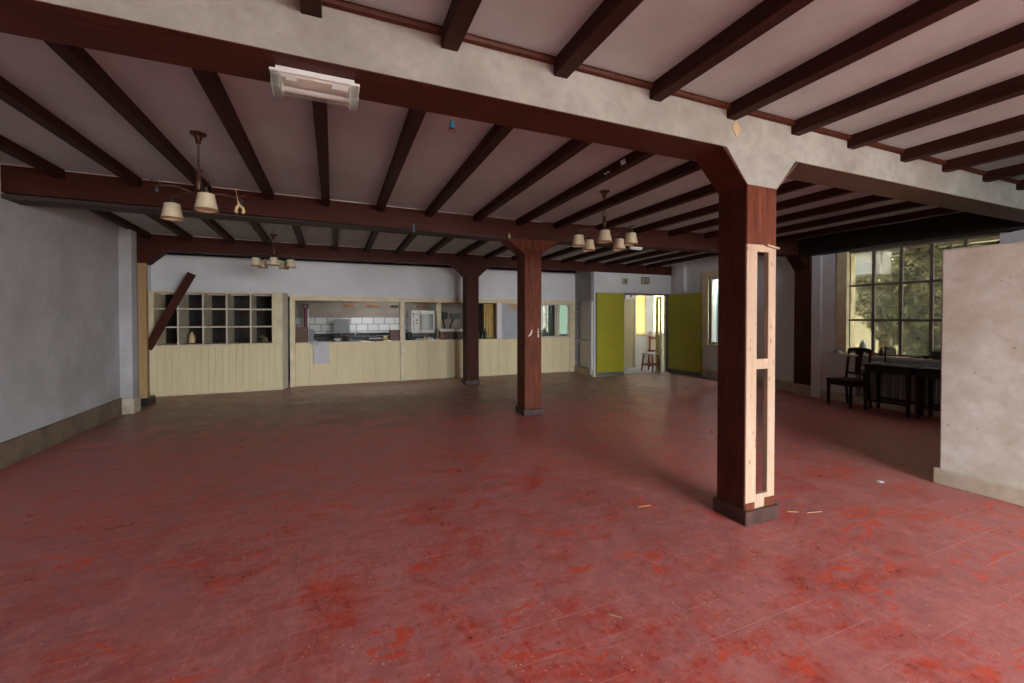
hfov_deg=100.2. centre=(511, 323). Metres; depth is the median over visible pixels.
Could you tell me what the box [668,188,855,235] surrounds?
joist
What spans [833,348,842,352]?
folded cloth
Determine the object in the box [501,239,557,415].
column
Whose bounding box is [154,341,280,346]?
countertop
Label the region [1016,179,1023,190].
joist
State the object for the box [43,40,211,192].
joist
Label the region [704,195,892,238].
joist
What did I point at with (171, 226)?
joist
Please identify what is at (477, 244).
joist
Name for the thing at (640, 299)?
window
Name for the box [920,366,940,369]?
crumpled cloth
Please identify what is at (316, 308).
wall
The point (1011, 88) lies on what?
joist
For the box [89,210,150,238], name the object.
joist
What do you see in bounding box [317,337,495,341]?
countertop
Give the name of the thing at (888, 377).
radiator
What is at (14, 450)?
baseboard
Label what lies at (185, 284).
board
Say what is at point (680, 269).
pier
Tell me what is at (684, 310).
door leaf
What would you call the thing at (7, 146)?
joist
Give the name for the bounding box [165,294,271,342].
wall
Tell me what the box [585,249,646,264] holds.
joist
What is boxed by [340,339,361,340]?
pan
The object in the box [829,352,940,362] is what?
window sill
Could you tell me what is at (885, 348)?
candlestick
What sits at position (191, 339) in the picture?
plastic bottle
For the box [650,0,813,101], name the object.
joist
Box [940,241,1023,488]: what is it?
wall partition
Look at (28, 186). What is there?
cross beam
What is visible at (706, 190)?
joist
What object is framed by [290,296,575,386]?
serving counter
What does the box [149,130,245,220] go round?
chandelier
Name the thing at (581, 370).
baseboard
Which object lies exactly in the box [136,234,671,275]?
cross beam
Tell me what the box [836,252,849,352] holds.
trim
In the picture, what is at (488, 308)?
cloth
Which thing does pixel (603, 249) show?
joist
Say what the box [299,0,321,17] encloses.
joist
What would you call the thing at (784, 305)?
wall
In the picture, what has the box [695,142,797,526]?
column
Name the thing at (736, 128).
diamond patch
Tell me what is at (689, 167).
joist
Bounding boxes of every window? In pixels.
[636,295,644,333]
[653,296,663,333]
[710,277,717,343]
[849,233,999,356]
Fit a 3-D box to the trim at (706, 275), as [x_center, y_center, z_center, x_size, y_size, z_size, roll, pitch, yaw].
[5.096,-0.363,10.207,0.160,1.860,1.350,0,1,-23]
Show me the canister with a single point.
(311, 331)
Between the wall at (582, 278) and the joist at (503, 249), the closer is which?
the joist at (503, 249)
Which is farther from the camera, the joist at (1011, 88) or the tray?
the tray
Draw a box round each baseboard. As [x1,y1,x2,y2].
[0,398,122,469]
[574,366,593,376]
[672,369,793,391]
[792,383,939,417]
[933,466,1023,506]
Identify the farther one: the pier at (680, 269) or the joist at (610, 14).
the pier at (680, 269)
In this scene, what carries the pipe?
on the floor
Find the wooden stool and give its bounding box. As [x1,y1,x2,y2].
[641,352,658,371]
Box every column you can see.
[137,249,167,405]
[452,265,488,384]
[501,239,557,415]
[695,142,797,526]
[786,255,811,384]
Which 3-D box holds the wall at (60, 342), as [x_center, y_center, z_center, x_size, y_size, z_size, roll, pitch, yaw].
[-3.601,-0.054,0.277,0.300,3.100,13.690,0,1,-23]
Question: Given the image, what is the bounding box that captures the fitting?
[234,188,245,213]
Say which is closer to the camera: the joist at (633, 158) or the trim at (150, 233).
the joist at (633, 158)
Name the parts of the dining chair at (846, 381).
leg, leg, seat, seat frame, leg, cross rail, rail, leg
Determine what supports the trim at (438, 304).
on the floor
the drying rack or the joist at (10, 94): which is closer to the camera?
the joist at (10, 94)
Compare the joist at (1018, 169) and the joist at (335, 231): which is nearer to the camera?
the joist at (1018, 169)
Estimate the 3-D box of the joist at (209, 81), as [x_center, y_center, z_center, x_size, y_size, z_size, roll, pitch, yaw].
[-2.274,-1.537,3.604,0.090,0.120,3.500,0,1,-23]
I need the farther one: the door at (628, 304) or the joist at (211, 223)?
the door at (628, 304)
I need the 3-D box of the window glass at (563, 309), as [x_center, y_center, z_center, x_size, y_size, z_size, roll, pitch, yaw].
[1.495,-0.188,14.441,1.800,1.100,0.005,0,1,-23]
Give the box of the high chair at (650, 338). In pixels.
[648,336,662,367]
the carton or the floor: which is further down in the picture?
the floor
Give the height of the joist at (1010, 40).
0.120 m
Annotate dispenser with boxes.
[437,329,462,338]
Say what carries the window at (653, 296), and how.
in the wall at (642, 341)
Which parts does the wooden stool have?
leg, seat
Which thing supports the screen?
on the ground
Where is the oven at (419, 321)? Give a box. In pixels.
[408,310,434,332]
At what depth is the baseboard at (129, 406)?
6.70 m
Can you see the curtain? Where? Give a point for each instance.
(547, 310)
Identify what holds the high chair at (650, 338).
on the floor
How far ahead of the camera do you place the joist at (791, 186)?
5.85 m
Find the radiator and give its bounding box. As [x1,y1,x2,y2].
[855,369,940,407]
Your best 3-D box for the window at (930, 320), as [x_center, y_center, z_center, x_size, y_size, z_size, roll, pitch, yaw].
[6.402,-0.366,6.797,0.050,1.815,1.960,0,1,-23]
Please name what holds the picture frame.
on the window sill
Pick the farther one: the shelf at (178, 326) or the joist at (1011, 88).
the shelf at (178, 326)
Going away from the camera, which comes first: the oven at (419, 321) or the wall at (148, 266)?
the wall at (148, 266)
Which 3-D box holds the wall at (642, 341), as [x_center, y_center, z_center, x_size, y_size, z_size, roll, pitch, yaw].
[4.907,0.049,13.542,3.500,2.550,0.100,0,1,-23]
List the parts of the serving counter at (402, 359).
post, counter panel, post, counter panel, head rail, sill, cornice, counter panel, post, counter panel, pane frame, counter panel, post, pane frame, post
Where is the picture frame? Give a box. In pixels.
[886,348,895,355]
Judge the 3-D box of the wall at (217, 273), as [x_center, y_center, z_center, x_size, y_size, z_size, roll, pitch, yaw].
[-2.658,-1.168,10.244,9.550,1.130,0.140,0,1,-23]
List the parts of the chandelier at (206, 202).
arm, lamp shade, arm, chain, arm, lamp shade, arm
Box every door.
[624,300,633,367]
[656,297,661,370]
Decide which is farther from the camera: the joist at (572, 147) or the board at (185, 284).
the board at (185, 284)
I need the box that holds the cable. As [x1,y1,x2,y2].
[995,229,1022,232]
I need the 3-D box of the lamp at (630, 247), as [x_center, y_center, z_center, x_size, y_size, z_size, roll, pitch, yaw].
[2.091,-1.271,7.232,0.250,0.050,0.040,0,1,-23]
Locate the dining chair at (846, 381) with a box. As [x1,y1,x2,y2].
[826,347,871,408]
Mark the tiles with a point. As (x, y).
(321, 325)
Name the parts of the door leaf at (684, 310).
kick plate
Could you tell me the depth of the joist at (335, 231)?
7.41 m
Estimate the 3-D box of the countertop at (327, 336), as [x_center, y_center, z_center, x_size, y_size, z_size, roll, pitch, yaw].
[-4.124,0.808,11.690,2.500,1.080,0.630,0,1,-23]
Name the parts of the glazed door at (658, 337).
panel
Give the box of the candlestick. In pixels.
[883,347,886,361]
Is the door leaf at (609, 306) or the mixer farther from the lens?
the mixer
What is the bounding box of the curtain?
[542,305,553,335]
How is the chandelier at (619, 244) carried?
hanging from the ceiling at (657, 35)
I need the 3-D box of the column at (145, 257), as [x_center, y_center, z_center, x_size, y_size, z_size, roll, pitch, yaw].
[-6.349,0.063,7.454,0.505,2.680,0.350,0,1,-23]
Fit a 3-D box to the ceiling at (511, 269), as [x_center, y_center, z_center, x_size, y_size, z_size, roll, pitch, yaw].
[-2.346,-1.476,11.595,11.370,0.150,2.400,0,1,-23]
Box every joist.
[0,76,141,186]
[0,135,64,178]
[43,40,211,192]
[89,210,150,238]
[145,214,192,240]
[191,68,273,200]
[199,218,234,243]
[248,222,271,245]
[291,225,304,247]
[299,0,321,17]
[312,97,329,205]
[333,228,338,249]
[365,231,378,251]
[377,109,425,211]
[396,234,416,253]
[426,124,512,216]
[426,237,453,255]
[441,0,481,51]
[456,240,488,257]
[474,139,591,221]
[485,246,508,258]
[512,245,556,260]
[516,150,655,225]
[541,247,582,261]
[554,0,643,78]
[554,160,700,228]
[561,247,612,263]
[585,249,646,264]
[595,184,716,229]
[606,250,674,265]
[627,251,701,266]
[634,180,817,233]
[647,253,717,267]
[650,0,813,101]
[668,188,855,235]
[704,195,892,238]
[727,0,979,119]
[776,201,928,233]
[776,207,960,242]
[791,22,1023,135]
[847,74,1023,149]
[900,114,1023,162]
[942,140,1023,172]
[982,163,1023,182]
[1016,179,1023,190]
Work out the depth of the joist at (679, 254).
10.03 m
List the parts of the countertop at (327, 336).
splash rail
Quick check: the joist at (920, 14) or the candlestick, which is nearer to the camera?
the joist at (920, 14)
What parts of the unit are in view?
rail, panel, rail, panel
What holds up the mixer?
on the countertop at (461, 337)
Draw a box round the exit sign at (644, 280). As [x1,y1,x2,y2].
[641,277,649,283]
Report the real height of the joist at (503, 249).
0.183 m
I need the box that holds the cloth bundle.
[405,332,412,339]
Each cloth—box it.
[484,304,493,337]
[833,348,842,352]
[867,362,922,366]
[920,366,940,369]
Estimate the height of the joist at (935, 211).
0.120 m
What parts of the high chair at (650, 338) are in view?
leg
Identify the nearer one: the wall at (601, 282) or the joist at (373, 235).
the joist at (373, 235)
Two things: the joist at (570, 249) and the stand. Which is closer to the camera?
the joist at (570, 249)
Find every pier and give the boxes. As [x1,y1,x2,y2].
[118,225,137,398]
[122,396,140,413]
[675,263,686,291]
[811,255,821,397]
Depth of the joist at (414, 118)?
3.68 m
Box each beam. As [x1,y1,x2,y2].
[0,0,1023,222]
[1,164,799,256]
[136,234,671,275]
[799,212,1023,256]
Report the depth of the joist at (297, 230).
7.24 m
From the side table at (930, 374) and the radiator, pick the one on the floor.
the side table at (930, 374)
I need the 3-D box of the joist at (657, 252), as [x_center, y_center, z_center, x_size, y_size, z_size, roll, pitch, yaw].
[3.085,-1.549,9.452,0.090,0.183,3.344,0,1,-23]
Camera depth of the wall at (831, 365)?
7.83 m
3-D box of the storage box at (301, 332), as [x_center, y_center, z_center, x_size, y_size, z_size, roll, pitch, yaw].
[-4.699,0.244,9.583,0.240,0.338,0.230,0,1,-23]
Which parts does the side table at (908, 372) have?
leg, leg, leg, leg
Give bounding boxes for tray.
[437,329,462,331]
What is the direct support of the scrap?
attached to the joist at (633, 158)
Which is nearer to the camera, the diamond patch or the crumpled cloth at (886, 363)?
the diamond patch
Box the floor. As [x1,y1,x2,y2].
[0,366,1023,682]
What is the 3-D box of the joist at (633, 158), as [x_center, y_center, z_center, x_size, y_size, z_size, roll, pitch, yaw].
[0.725,-1.521,4.858,0.090,0.120,3.504,0,1,-21]
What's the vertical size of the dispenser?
0.263 m
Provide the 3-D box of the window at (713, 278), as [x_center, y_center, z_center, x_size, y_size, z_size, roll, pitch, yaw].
[5.153,-0.312,10.188,0.050,1.640,1.030,0,1,-23]
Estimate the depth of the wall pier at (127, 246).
6.69 m
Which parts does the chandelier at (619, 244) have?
lamp shade, arm, lamp shade, lamp shade, lamp shade, arm, lamp shade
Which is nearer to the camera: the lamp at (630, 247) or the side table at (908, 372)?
the side table at (908, 372)
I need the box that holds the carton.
[649,331,658,336]
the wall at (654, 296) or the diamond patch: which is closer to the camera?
the diamond patch
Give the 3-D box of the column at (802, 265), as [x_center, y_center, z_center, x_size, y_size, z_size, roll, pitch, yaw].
[5.545,-0.213,8.278,0.320,2.790,0.310,0,1,-23]
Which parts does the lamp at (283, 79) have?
mounting plate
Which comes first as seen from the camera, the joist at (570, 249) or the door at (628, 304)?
the joist at (570, 249)
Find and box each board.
[148,272,195,349]
[334,319,349,334]
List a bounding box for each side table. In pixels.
[862,364,923,417]
[914,368,940,418]
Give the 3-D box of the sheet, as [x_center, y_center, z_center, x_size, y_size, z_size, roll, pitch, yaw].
[-4.311,0.629,9.527,0.449,0.525,0.151,0,1,-23]
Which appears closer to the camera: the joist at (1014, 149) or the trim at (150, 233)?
the joist at (1014, 149)
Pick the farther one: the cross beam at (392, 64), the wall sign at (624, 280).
the wall sign at (624, 280)
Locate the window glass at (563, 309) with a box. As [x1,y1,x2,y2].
[541,305,567,334]
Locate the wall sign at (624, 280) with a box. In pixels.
[622,278,627,284]
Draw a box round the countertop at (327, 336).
[314,332,405,339]
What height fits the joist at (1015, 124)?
0.120 m
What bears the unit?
on the floor
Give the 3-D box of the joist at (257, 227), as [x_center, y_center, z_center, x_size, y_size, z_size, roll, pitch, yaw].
[-3.995,-1.541,6.683,0.090,0.201,2.990,0,1,-23]
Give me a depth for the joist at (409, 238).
7.94 m
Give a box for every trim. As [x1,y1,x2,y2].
[0,163,542,222]
[150,233,643,264]
[322,0,1020,183]
[437,303,440,338]
[634,295,645,367]
[701,270,717,346]
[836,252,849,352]
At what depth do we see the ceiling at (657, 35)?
3.20 m
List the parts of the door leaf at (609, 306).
kick plate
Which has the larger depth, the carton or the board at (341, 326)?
the carton
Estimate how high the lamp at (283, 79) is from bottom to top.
0.100 m
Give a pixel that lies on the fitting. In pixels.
(238, 205)
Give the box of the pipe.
[302,304,308,339]
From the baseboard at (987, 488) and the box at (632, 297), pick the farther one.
the box at (632, 297)
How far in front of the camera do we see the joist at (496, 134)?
3.97 m
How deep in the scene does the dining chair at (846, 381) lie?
7.29 m
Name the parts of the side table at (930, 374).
leg, leg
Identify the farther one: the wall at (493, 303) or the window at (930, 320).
the wall at (493, 303)
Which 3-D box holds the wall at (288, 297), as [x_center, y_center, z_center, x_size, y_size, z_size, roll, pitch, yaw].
[-5.475,-0.086,10.425,0.100,2.900,1.940,0,1,-23]
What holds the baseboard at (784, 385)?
attached to the wall at (784, 305)
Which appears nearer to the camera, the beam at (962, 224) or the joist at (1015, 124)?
the joist at (1015, 124)
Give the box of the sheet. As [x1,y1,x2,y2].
[307,340,328,363]
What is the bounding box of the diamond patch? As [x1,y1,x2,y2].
[732,120,740,136]
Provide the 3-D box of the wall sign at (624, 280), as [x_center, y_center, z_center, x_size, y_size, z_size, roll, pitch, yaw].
[2.967,-1.111,11.232,0.190,0.170,0.018,0,1,-23]
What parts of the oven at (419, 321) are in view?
control panel, door glass, door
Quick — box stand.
[412,333,434,338]
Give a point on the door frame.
(645, 294)
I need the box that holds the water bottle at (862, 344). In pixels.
[859,340,865,354]
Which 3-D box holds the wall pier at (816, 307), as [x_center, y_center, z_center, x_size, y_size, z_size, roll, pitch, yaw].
[5.760,-0.105,8.095,0.045,3.000,0.165,0,1,-23]
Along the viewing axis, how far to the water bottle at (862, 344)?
7.33 m
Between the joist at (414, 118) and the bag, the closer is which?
the joist at (414, 118)
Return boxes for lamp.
[269,65,359,110]
[629,246,641,249]
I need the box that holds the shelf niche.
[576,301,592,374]
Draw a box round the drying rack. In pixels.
[334,335,367,339]
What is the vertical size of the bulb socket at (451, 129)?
0.086 m
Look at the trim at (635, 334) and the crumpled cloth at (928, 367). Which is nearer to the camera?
the crumpled cloth at (928, 367)
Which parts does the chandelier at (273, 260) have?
lamp shade, lamp shade, lamp shade, lamp shade, lamp shade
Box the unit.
[148,290,287,396]
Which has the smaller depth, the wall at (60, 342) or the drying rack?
the wall at (60, 342)
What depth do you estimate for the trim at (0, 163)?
5.09 m
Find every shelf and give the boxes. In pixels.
[154,308,271,310]
[154,325,271,327]
[350,331,388,334]
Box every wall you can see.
[0,164,119,442]
[147,265,150,394]
[151,253,574,300]
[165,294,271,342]
[288,297,289,380]
[295,301,492,341]
[493,303,495,336]
[575,271,590,368]
[591,272,670,376]
[624,296,663,367]
[654,296,663,331]
[664,255,794,381]
[821,229,1023,403]
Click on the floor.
(425, 530)
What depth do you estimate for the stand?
11.21 m
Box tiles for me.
[295,317,407,340]
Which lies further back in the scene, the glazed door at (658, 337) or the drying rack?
the glazed door at (658, 337)
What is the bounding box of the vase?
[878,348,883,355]
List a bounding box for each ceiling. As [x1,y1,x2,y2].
[0,0,1023,265]
[168,253,574,272]
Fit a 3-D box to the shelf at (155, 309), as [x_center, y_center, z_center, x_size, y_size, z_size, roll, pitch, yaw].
[-6.011,-0.292,8.788,1.970,0.028,0.622,0,1,-23]
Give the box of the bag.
[908,349,940,359]
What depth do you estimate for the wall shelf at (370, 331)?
11.96 m
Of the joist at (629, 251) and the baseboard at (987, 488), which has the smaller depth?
the baseboard at (987, 488)
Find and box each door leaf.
[596,293,623,375]
[668,292,701,376]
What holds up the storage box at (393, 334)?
on the serving counter at (402, 359)
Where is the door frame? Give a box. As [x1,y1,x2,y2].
[624,293,668,371]
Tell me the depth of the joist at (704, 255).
10.29 m
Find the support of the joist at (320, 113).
attached to the ceiling at (657, 35)
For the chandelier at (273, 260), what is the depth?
7.05 m
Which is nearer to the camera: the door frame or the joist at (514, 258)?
the joist at (514, 258)
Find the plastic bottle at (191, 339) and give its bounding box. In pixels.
[188,332,195,342]
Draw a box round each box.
[296,327,307,341]
[389,330,399,340]
[624,295,634,299]
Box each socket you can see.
[447,117,455,132]
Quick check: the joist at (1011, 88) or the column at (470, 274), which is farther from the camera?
the column at (470, 274)
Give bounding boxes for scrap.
[604,158,625,174]
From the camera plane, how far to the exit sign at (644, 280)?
11.47 m
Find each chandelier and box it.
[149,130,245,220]
[250,229,295,269]
[572,190,637,251]
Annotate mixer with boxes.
[441,311,459,328]
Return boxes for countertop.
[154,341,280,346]
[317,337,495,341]
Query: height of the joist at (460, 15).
0.120 m
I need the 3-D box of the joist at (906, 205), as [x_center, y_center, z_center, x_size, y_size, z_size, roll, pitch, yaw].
[4.720,-1.540,6.320,0.090,0.120,3.116,0,1,-23]
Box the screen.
[716,279,717,341]
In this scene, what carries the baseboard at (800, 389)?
attached to the wall at (831, 365)
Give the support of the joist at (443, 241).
attached to the ceiling at (657, 35)
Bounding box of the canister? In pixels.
[309,329,313,339]
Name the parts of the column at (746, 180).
casing, rail, rail, rail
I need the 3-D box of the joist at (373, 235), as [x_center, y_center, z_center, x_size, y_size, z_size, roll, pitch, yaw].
[-2.380,-1.534,7.359,0.090,0.191,2.990,0,1,-23]

